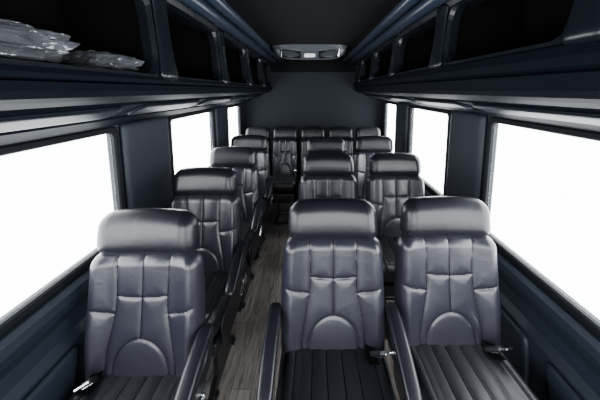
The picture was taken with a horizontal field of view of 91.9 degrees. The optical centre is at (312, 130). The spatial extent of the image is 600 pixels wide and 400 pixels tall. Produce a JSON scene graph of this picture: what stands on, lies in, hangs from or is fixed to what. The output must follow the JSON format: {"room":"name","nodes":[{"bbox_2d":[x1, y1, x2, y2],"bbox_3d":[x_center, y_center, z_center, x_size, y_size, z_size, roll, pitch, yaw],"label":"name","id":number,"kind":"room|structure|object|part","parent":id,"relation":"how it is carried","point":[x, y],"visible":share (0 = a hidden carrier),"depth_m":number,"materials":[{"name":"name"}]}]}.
{"room":"vehicle interior","nodes":[
{"label":"vehicle interior","id":0,"kind":"room"},
{"bbox_2d":[0,103,244,320],"bbox_3d":[-0.945,0.366,1.667,0.030,1.990,4.700,0,8,0],"label":"wall","id":1,"kind":"structure","parent":0,"point":[242,104],"depth_m":1.37,"materials":[{"name":"black plastic"}]},
{"bbox_2d":[0,294,87,399],"bbox_3d":[-0.901,0.891,1.741,0.058,0.590,4.700,0,8,0],"label":"trim","id":2,"kind":"structure","parent":1,"relation":"attached to","point":[20,376],"depth_m":0.99,"materials":[{"name":"black plastic"}]},
{"bbox_2d":[22,345,78,399],"bbox_3d":[-0.875,1.050,0.740,0.031,0.415,0.764,0,8,0],"label":"trim","id":3,"kind":"structure","parent":1,"relation":"attached to","point":[59,383],"depth_m":1.00,"materials":[{"name":"black plastic"}]},
{"bbox_2d":[0,126,124,335],"bbox_3d":[-0.928,0.370,0.547,0.021,0.555,1.740,0,8,0],"label":"trim","id":4,"kind":"structure","parent":1,"relation":"attached to","point":[13,318],"depth_m":1.06,"materials":[{"name":"black plastic"}]},
{"bbox_2d":[0,207,168,372],"bbox_3d":[-0.910,0.541,1.692,0.040,0.098,4.700,0,8,0],"label":"trim","id":5,"kind":"structure","parent":1,"relation":"attached to","point":[23,334],"depth_m":0.96,"materials":[{"name":"black plastic"}]},
{"bbox_2d":[0,0,271,145],"bbox_3d":[-0.728,-0.341,1.572,0.402,0.561,4.688,0,8,0],"label":"luggage rack","id":6,"kind":"object","parent":1,"relation":"attached to","point":[191,64],"visible":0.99,"depth_m":1.05,"materials":[{"name":"black plastic"}]},
{"bbox_2d":[0,19,79,63],"bbox_3d":[-0.688,-0.183,0.575,0.251,0.085,0.369,0,8,0],"label":"parcel","id":7,"kind":"object","parent":6,"relation":"on","point":[18,41],"visible":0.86,"depth_m":0.60,"materials":[{"name":"grey"}]},
{"bbox_3d":[-0.586,-0.307,0.724,0.072,0.323,0.710,0,8,0],"label":"bin frame","id":8,"kind":"part","parent":6,"relation":"part of","materials":[{"name":"black plastic"}]},
{"bbox_2d":[45,50,143,70],"bbox_3d":[-0.685,-0.214,0.906,0.251,0.059,0.254,0,8,0],"label":"parcel","id":9,"kind":"object","parent":6,"relation":"on","point":[89,58],"visible":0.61,"depth_m":0.82,"materials":[{"name":"grey"}]},
{"bbox_2d":[0,63,271,145],"bbox_3d":[-0.737,-0.170,1.596,0.384,0.216,4.688,0,8,0],"label":"shelf","id":10,"kind":"object","parent":6,"relation":"attached to","point":[38,100],"depth_m":0.85,"materials":[{"name":"black plastic"}]},
{"bbox_3d":[-0.586,-0.407,1.437,0.072,0.323,0.710,0,8,0],"label":"bin frame","id":11,"kind":"part","parent":6,"relation":"part of","materials":[{"name":"black plastic"}]},
{"bbox_3d":[-0.586,-0.508,2.150,0.072,0.323,0.710,0,8,0],"label":"bin frame","id":12,"kind":"part","parent":6,"relation":"part of","materials":[{"name":"black plastic"}]},
{"bbox_3d":[-0.586,-0.608,2.863,0.072,0.323,0.710,0,8,0],"label":"bin frame","id":13,"kind":"part","parent":6,"relation":"part of","materials":[{"name":"black plastic"}]},
{"bbox_3d":[-0.586,-0.703,3.542,0.072,0.323,0.640,0,8,0],"label":"bin frame","id":14,"kind":"part","parent":6,"relation":"part of","materials":[{"name":"black plastic"}]},
{"bbox_2d":[119,116,172,208],"bbox_3d":[-0.918,0.223,1.647,0.022,0.600,0.450,0,8,0],"label":"wall panel","id":15,"kind":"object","parent":1,"relation":"attached to","point":[144,144],"depth_m":1.59,"materials":[{"name":"black plastic"}]},
{"bbox_2d":[168,108,215,195],"bbox_3d":[-0.928,0.122,2.309,0.021,0.555,0.860,0,8,0],"label":"trim","id":16,"kind":"structure","parent":1,"relation":"attached to","point":[173,117],"depth_m":1.99,"materials":[{"name":"black"}]},
{"bbox_2d":[214,106,228,146],"bbox_3d":[-0.918,0.041,2.939,0.022,0.600,0.380,0,8,0],"label":"trim","id":17,"kind":"structure","parent":1,"relation":"attached to","point":[220,113],"depth_m":2.87,"materials":[{"name":"black plastic"}]},
{"bbox_2d":[227,103,241,145],"bbox_3d":[-0.928,-0.036,3.433,0.021,0.555,0.590,0,8,0],"label":"trim","id":18,"kind":"structure","parent":1,"relation":"attached to","point":[239,104],"depth_m":3.65,"materials":[{"name":"black"}]},
{"bbox_2d":[206,203,399,399],"bbox_3d":[0.000,1.378,1.835,2.000,0.060,4.750,0,8,0],"label":"floor","id":19,"kind":"structure","parent":0,"point":[239,379],"depth_m":1.98,"materials":[{"name":"brown wood"}]},
{"bbox_2d":[69,208,213,399],"bbox_3d":[-0.613,0.898,0.965,0.483,1.133,0.582,0,8,0],"label":"passenger seat","id":20,"kind":"object","parent":19,"relation":"on","point":[148,336],"visible":1,"depth_m":1.07,"materials":[{"name":"black leather"}]},
{"bbox_2d":[69,374,180,399],"bbox_3d":[-0.636,0.971,0.911,0.414,0.154,0.455,0,8,0],"label":"seat cushion","id":21,"kind":"object","parent":20,"relation":"on","point":[105,386],"depth_m":1.02,"materials":[{"name":"black leather"}]},
{"bbox_3d":[-0.636,0.721,1.112,0.436,0.514,0.184,0,8,0],"label":"backrest","id":22,"kind":"part","parent":20,"relation":"part of","materials":[{"name":"black leather"}]},
{"bbox_3d":[-0.398,0.812,0.943,0.054,0.133,0.339,0,8,0],"label":"armrest","id":23,"kind":"part","parent":20,"relation":"part of","materials":[{"name":"black leather"}]},
{"bbox_3d":[-0.382,0.942,1.000,0.018,0.060,0.110,0,37,0],"label":"recline lever","id":24,"kind":"part","parent":20,"relation":"part of","materials":[{"name":"silver metal"}]},
{"bbox_2d":[169,167,247,399],"bbox_3d":[-0.622,0.811,1.579,0.483,1.133,0.582,0,8,0],"label":"passenger seat","id":25,"kind":"object","parent":19,"relation":"on","point":[209,193],"visible":0.56,"depth_m":1.68,"materials":[{"name":"black leather"}]},
{"bbox_3d":[-0.645,0.634,1.726,0.436,0.514,0.184,0,8,0],"label":"backrest","id":26,"kind":"part","parent":25,"relation":"part of","materials":[{"name":"black leather"}]},
{"bbox_2d":[204,270,229,336],"bbox_3d":[-0.645,0.885,1.526,0.414,0.154,0.455,0,8,0],"label":"seat cushion","id":27,"kind":"object","parent":25,"relation":"on","point":[217,306],"depth_m":1.45,"materials":[{"name":"black leather"}]},
{"bbox_3d":[-0.525,1.192,1.647,0.024,0.360,0.410,0,8,0],"label":"leg","id":28,"kind":"part","parent":25,"relation":"part of","materials":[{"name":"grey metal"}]},
{"bbox_3d":[-0.407,0.726,1.557,0.054,0.133,0.339,0,8,0],"label":"armrest","id":29,"kind":"part","parent":25,"relation":"part of","materials":[{"name":"black leather"}]},
{"bbox_3d":[-0.391,0.856,1.614,0.018,0.060,0.110,0,37,0],"label":"recline lever","id":30,"kind":"part","parent":25,"relation":"part of","materials":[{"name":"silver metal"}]},
{"bbox_2d":[210,146,263,311],"bbox_3d":[-0.630,0.723,2.213,0.483,1.133,0.582,0,8,0],"label":"passenger seat","id":31,"kind":"object","parent":19,"relation":"on","point":[242,160],"visible":0.41,"depth_m":2.32,"materials":[{"name":"black leather"}]},
{"bbox_3d":[-0.654,0.545,2.359,0.436,0.514,0.184,0,8,0],"label":"backrest","id":32,"kind":"part","parent":31,"relation":"part of","materials":[{"name":"black leather"}]},
{"bbox_3d":[-0.534,1.103,2.281,0.024,0.360,0.410,0,8,0],"label":"leg","id":33,"kind":"part","parent":31,"relation":"part of","materials":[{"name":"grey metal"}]},
{"bbox_2d":[241,221,253,252],"bbox_3d":[-0.654,0.796,2.159,0.414,0.154,0.455,0,8,0],"label":"seat cushion","id":34,"kind":"object","parent":31,"relation":"on","point":[247,235],"depth_m":2.11,"materials":[{"name":"black leather"}]},
{"bbox_3d":[-0.416,0.637,2.191,0.054,0.133,0.339,0,8,0],"label":"armrest","id":35,"kind":"part","parent":31,"relation":"part of","materials":[{"name":"black leather"}]},
{"bbox_3d":[-0.400,0.766,2.248,0.018,0.060,0.110,0,37,0],"label":"recline lever","id":36,"kind":"part","parent":31,"relation":"part of","materials":[{"name":"silver metal"}]},
{"bbox_2d":[231,135,273,259],"bbox_3d":[-0.639,0.633,2.847,0.483,1.133,0.582,0,8,0],"label":"passenger seat","id":37,"kind":"object","parent":19,"relation":"on","point":[258,143],"visible":0.32,"depth_m":2.95,"materials":[{"name":"black leather"}]},
{"bbox_3d":[-0.543,1.014,2.914,0.024,0.360,0.410,0,8,0],"label":"leg","id":38,"kind":"part","parent":37,"relation":"part of","materials":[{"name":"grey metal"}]},
{"bbox_3d":[-0.663,0.456,2.993,0.436,0.514,0.184,0,8,0],"label":"backrest","id":39,"kind":"part","parent":37,"relation":"part of","materials":[{"name":"black leather"}]},
{"bbox_2d":[260,193,266,208],"bbox_3d":[-0.663,0.707,2.793,0.414,0.154,0.455,0,8,0],"label":"seat cushion","id":40,"kind":"object","parent":37,"relation":"on","point":[261,194],"depth_m":2.80,"materials":[{"name":"black leather"}]},
{"bbox_3d":[-0.425,0.548,2.824,0.054,0.133,0.339,0,8,0],"label":"armrest","id":41,"kind":"part","parent":37,"relation":"part of","materials":[{"name":"black leather"}]},
{"bbox_2d":[245,127,270,175],"bbox_3d":[-0.700,0.539,3.520,0.327,1.133,0.582,0,8,0],"label":"passenger seat","id":42,"kind":"object","parent":19,"relation":"on","point":[264,131],"visible":0.15,"depth_m":3.63,"materials":[{"name":"black leather"}]},
{"bbox_3d":[-0.700,0.361,3.667,0.327,0.514,0.184,0,8,0],"label":"backrest","id":43,"kind":"part","parent":42,"relation":"part of","materials":[{"name":"black leather"}]},
{"bbox_2d":[270,127,297,226],"bbox_3d":[-0.352,0.539,3.520,0.327,1.133,0.582,0,8,0],"label":"passenger seat","id":44,"kind":"object","parent":19,"relation":"on","point":[285,144],"visible":0.94,"depth_m":3.62,"materials":[{"name":"black leather"}]},
{"bbox_3d":[-0.442,0.920,3.588,0.018,0.360,0.410,0,8,0],"label":"leg","id":45,"kind":"part","parent":44,"relation":"part of","materials":[{"name":"grey metal"}]},
{"bbox_2d":[273,174,296,191],"bbox_3d":[-0.352,0.612,3.466,0.311,0.154,0.455,0,8,0],"label":"seat cushion","id":46,"kind":"object","parent":44,"relation":"on","point":[281,182],"depth_m":3.26,"materials":[{"name":"black leather"}]},
{"bbox_3d":[-0.352,0.361,3.667,0.327,0.514,0.184,0,8,0],"label":"backrest","id":47,"kind":"part","parent":44,"relation":"part of","materials":[{"name":"black leather"}]},
{"bbox_2d":[300,127,324,178],"bbox_3d":[0.000,0.539,3.520,0.327,1.133,0.582,0,8,0],"label":"passenger seat","id":48,"kind":"object","parent":19,"relation":"on","point":[307,133],"visible":0.26,"depth_m":3.63,"materials":[{"name":"black leather"}]},
{"bbox_3d":[0.000,0.361,3.667,0.327,0.514,0.184,0,8,0],"label":"backrest","id":49,"kind":"part","parent":48,"relation":"part of","materials":[{"name":"black leather"}]},
{"bbox_2d":[298,137,344,199],"bbox_3d":[0.130,0.654,2.698,0.530,1.133,0.582,0,8,0],"label":"passenger seat","id":50,"kind":"object","parent":19,"relation":"on","point":[316,144],"visible":0.11,"depth_m":2.81,"materials":[{"name":"black leather"}]},
{"bbox_2d":[289,153,356,236],"bbox_3d":[0.112,0.756,1.975,0.530,1.133,0.582,0,8,0],"label":"passenger seat","id":51,"kind":"object","parent":19,"relation":"on","point":[326,175],"visible":0.28,"depth_m":2.09,"materials":[{"name":"black leather"}]},
{"bbox_3d":[0.112,0.579,2.122,0.436,0.514,0.184,0,8,0],"label":"backrest","id":52,"kind":"part","parent":51,"relation":"part of","materials":[{"name":"black leather"}]},
{"bbox_2d":[256,198,422,399],"bbox_3d":[0.083,0.882,1.074,0.530,1.133,0.582,0,8,0],"label":"passenger seat","id":53,"kind":"object","parent":19,"relation":"on","point":[332,309],"visible":1,"depth_m":1.17,"materials":[{"name":"black leather"}]},
{"bbox_3d":[-0.155,0.797,1.052,0.054,0.133,0.339,0,8,0],"label":"armrest","id":54,"kind":"part","parent":53,"relation":"part of","materials":[{"name":"black leather"}]},
{"bbox_3d":[0.083,0.705,1.221,0.436,0.514,0.184,0,8,0],"label":"backrest","id":55,"kind":"part","parent":53,"relation":"part of","materials":[{"name":"black leather"}]},
{"bbox_2d":[278,347,395,399],"bbox_3d":[0.083,0.956,1.020,0.414,0.154,0.455,0,8,0],"label":"seat cushion","id":56,"kind":"object","parent":53,"relation":"on","point":[305,373],"depth_m":1.06,"materials":[{"name":"black leather"}]},
{"bbox_3d":[0.321,0.797,1.052,0.054,0.133,0.339,0,8,0],"label":"armrest","id":57,"kind":"part","parent":53,"relation":"part of","materials":[{"name":"black leather"}]},
{"bbox_2d":[328,127,353,158],"bbox_3d":[0.352,0.539,3.520,0.327,1.133,0.582,0,8,0],"label":"passenger seat","id":58,"kind":"object","parent":19,"relation":"on","point":[346,133],"visible":0.16,"depth_m":3.63,"materials":[{"name":"black leather"}]},
{"bbox_3d":[0.352,0.361,3.667,0.327,0.514,0.184,0,8,0],"label":"backrest","id":59,"kind":"part","parent":58,"relation":"part of","materials":[{"name":"black leather"}]},
{"bbox_2d":[355,127,380,152],"bbox_3d":[0.700,0.539,3.520,0.327,1.133,0.582,0,8,0],"label":"passenger seat","id":60,"kind":"object","parent":19,"relation":"on","point":[361,131],"visible":0.09,"depth_m":3.63,"materials":[{"name":"black leather"}]},
{"bbox_2d":[353,136,392,199],"bbox_3d":[0.620,0.643,2.777,0.436,1.133,0.582,0,8,0],"label":"passenger seat","id":61,"kind":"object","parent":19,"relation":"on","point":[366,147],"visible":0.38,"depth_m":2.89,"materials":[{"name":"black leather"}]},
{"bbox_3d":[0.620,0.466,2.924,0.436,0.514,0.184,0,8,0],"label":"backrest","id":62,"kind":"part","parent":61,"relation":"part of","materials":[{"name":"black leather"}]},
{"bbox_2d":[366,153,424,339],"bbox_3d":[0.603,0.756,1.975,0.436,1.133,0.582,0,8,0],"label":"passenger seat","id":63,"kind":"object","parent":19,"relation":"on","point":[393,179],"visible":0.53,"depth_m":2.08,"materials":[{"name":"black leather"}]},
{"bbox_3d":[0.483,1.137,2.043,0.024,0.360,0.410,0,8,0],"label":"leg","id":64,"kind":"part","parent":63,"relation":"part of","materials":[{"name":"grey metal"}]},
{"bbox_2d":[376,236,397,282],"bbox_3d":[0.603,0.829,1.922,0.414,0.154,0.455,0,8,0],"label":"seat cushion","id":65,"kind":"object","parent":63,"relation":"on","point":[388,243],"depth_m":1.80,"materials":[{"name":"black leather"}]},
{"bbox_3d":[0.603,0.579,2.122,0.436,0.514,0.184,0,8,0],"label":"backrest","id":66,"kind":"part","parent":63,"relation":"part of","materials":[{"name":"black leather"}]},
{"bbox_2d":[393,196,538,399],"bbox_3d":[0.570,0.880,1.094,0.436,1.133,0.582,0,8,0],"label":"passenger seat","id":67,"kind":"object","parent":19,"relation":"on","point":[447,296],"visible":0.89,"depth_m":1.19,"materials":[{"name":"black leather"}]},
{"bbox_3d":[0.570,0.702,1.240,0.436,0.514,0.184,0,8,0],"label":"backrest","id":68,"kind":"part","parent":67,"relation":"part of","materials":[{"name":"black leather"}]},
{"bbox_2d":[410,343,538,399],"bbox_3d":[0.570,0.953,1.040,0.414,0.154,0.455,0,8,0],"label":"seat cushion","id":69,"kind":"object","parent":67,"relation":"on","point":[445,371],"depth_m":1.06,"materials":[{"name":"black leather"}]},
{"bbox_2d":[244,64,381,202],"bbox_3d":[0.000,0.035,4.024,2.000,1.990,0.060,0,8,0],"label":"wall","id":70,"kind":"structure","parent":0,"point":[298,100],"depth_m":3.94,"materials":[{"name":"black plastic"}]},
{"bbox_2d":[178,0,275,63],"bbox_3d":[-0.515,-0.593,1.532,0.072,0.052,4.700,0,8,0],"label":"trim","id":71,"kind":"structure","parent":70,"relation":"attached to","point":[201,7],"depth_m":1.59,"materials":[{"name":"grey"}]},
{"bbox_2d":[206,0,282,61],"bbox_3d":[-0.425,-0.600,1.531,0.060,0.036,4.700,0,8,0],"label":"trim","id":72,"kind":"structure","parent":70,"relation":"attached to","point":[222,6],"depth_m":1.62,"materials":[{"name":"grey"}]},
{"bbox_2d":[270,59,355,71],"bbox_3d":[0.000,-0.856,3.788,1.120,0.160,0.160,0,8,0],"label":"trim","id":73,"kind":"structure","parent":70,"relation":"attached to","point":[287,65],"depth_m":3.85,"materials":[{"name":"black plastic"}]},
{"bbox_2d":[343,0,419,61],"bbox_3d":[0.425,-0.600,1.531,0.060,0.036,4.700,0,8,0],"label":"trim","id":74,"kind":"structure","parent":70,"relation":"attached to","point":[403,6],"depth_m":1.63,"materials":[{"name":"grey plastic"}]},
{"bbox_2d":[350,0,447,63],"bbox_3d":[0.515,-0.593,1.532,0.072,0.052,4.700,0,8,0],"label":"trim","id":75,"kind":"structure","parent":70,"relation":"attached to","point":[423,7],"depth_m":1.59,"materials":[{"name":"grey"}]},
{"bbox_2d":[205,0,420,58],"bbox_3d":[0.000,-0.652,1.549,2.000,0.060,4.750,0,8,0],"label":"ceiling","id":76,"kind":"structure","parent":0,"point":[277,22],"depth_m":1.63,"materials":[{"name":"black plastic"}]},
{"bbox_2d":[272,44,347,59],"bbox_3d":[-0.030,-0.743,2.794,0.700,0.105,0.500,0,8,0],"label":"ceiling vent","id":77,"kind":"object","parent":76,"relation":"in","point":[286,51],"visible":1,"depth_m":2.61,"materials":[{"name":"grey plastic"}]},
{"bbox_2d":[381,100,599,322],"bbox_3d":[0.945,0.366,1.667,0.030,1.990,4.700,0,8,0],"label":"wall","id":78,"kind":"structure","parent":0,"point":[383,101],"depth_m":1.52,"materials":[{"name":"black plastic"}]},
{"bbox_2d":[383,101,396,152],"bbox_3d":[0.928,-0.025,3.501,0.021,0.655,0.560,0,8,0],"label":"trim","id":79,"kind":"structure","parent":78,"relation":"attached to","point":[385,102],"depth_m":3.70,"materials":[{"name":"black"}]},
{"bbox_2d":[395,102,409,152],"bbox_3d":[0.918,0.050,3.021,0.022,0.700,0.380,0,8,0],"label":"trim","id":80,"kind":"structure","parent":78,"relation":"attached to","point":[402,113],"depth_m":2.97,"materials":[{"name":"black plastic"}]},
{"bbox_2d":[407,105,450,195],"bbox_3d":[0.928,0.130,2.401,0.021,0.655,0.840,0,8,0],"label":"window frame","id":81,"kind":"structure","parent":78,"relation":"attached to","point":[448,112],"depth_m":2.17,"materials":[{"name":"black"}]},
{"bbox_2d":[446,110,487,199],"bbox_3d":[0.918,0.225,1.779,0.022,0.700,0.390,0,8,0],"label":"trim","id":82,"kind":"structure","parent":78,"relation":"attached to","point":[468,131],"depth_m":1.71,"materials":[{"name":"black plastic"}]},
{"bbox_2d":[354,0,599,130],"bbox_3d":[0.730,-0.355,1.570,0.397,0.531,4.688,0,8,0],"label":"luggage rack","id":83,"kind":"object","parent":78,"relation":"attached to","point":[538,61],"visible":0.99,"depth_m":1.15,"materials":[{"name":"black plastic"}]},
{"bbox_3d":[0.589,-0.747,3.647,0.067,0.265,0.420,0,8,0],"label":"bin frame","id":84,"kind":"part","parent":83,"relation":"part of","materials":[{"name":"black plastic"}]},
{"bbox_3d":[0.589,-0.668,3.082,0.067,0.265,0.700,0,8,0],"label":"bin frame","id":85,"kind":"part","parent":83,"relation":"part of","materials":[{"name":"black plastic"}]},
{"bbox_3d":[0.589,-0.568,2.369,0.067,0.265,0.720,0,8,0],"label":"bin frame","id":86,"kind":"part","parent":83,"relation":"part of","materials":[{"name":"black plastic"}]},
{"bbox_3d":[0.589,-0.466,1.646,0.067,0.265,0.720,0,8,0],"label":"bin frame","id":87,"kind":"part","parent":83,"relation":"part of","materials":[{"name":"black plastic"}]},
{"bbox_2d":[354,41,599,130],"bbox_3d":[0.737,-0.213,1.590,0.384,0.244,4.688,0,8,0],"label":"shelf","id":88,"kind":"object","parent":83,"relation":"attached to","point":[551,82],"depth_m":0.87,"materials":[{"name":"black plastic"}]},
{"bbox_3d":[0.589,-0.364,0.923,0.067,0.265,0.720,0,8,0],"label":"bin frame","id":89,"kind":"part","parent":83,"relation":"part of","materials":[{"name":"black plastic"}]},
{"bbox_2d":[424,187,599,371],"bbox_3d":[0.910,0.610,1.702,0.040,0.098,4.700,0,8,0],"label":"trim","id":90,"kind":"structure","parent":78,"relation":"attached to","point":[579,335],"depth_m":1.09,"materials":[{"name":"black plastic"}]},
{"bbox_2d":[500,304,529,385],"bbox_3d":[0.875,0.973,1.537,0.031,0.345,0.762,0,8,0],"label":"trim","id":91,"kind":"structure","parent":78,"relation":"attached to","point":[513,335],"depth_m":1.25,"materials":[{"name":"black plastic"}]},
{"bbox_2d":[481,117,599,337],"bbox_3d":[0.928,0.379,0.629,0.021,0.655,1.900,0,8,0],"label":"trim","id":92,"kind":"structure","parent":78,"relation":"attached to","point":[585,318],"depth_m":1.19,"materials":[{"name":"black"}]},
{"bbox_2d":[498,272,599,399],"bbox_3d":[0.901,0.926,1.746,0.058,0.520,4.700,0,8,0],"label":"wall panel","id":93,"kind":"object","parent":78,"relation":"attached to","point":[546,343],"depth_m":1.12,"materials":[{"name":"black plastic"}]},
{"bbox_2d":[545,361,583,399],"bbox_3d":[0.875,1.084,0.745,0.031,0.345,0.762,0,8,0],"label":"trim","id":94,"kind":"structure","parent":78,"relation":"attached to","point":[559,388],"depth_m":1.03,"materials":[{"name":"black plastic"}]}
]}

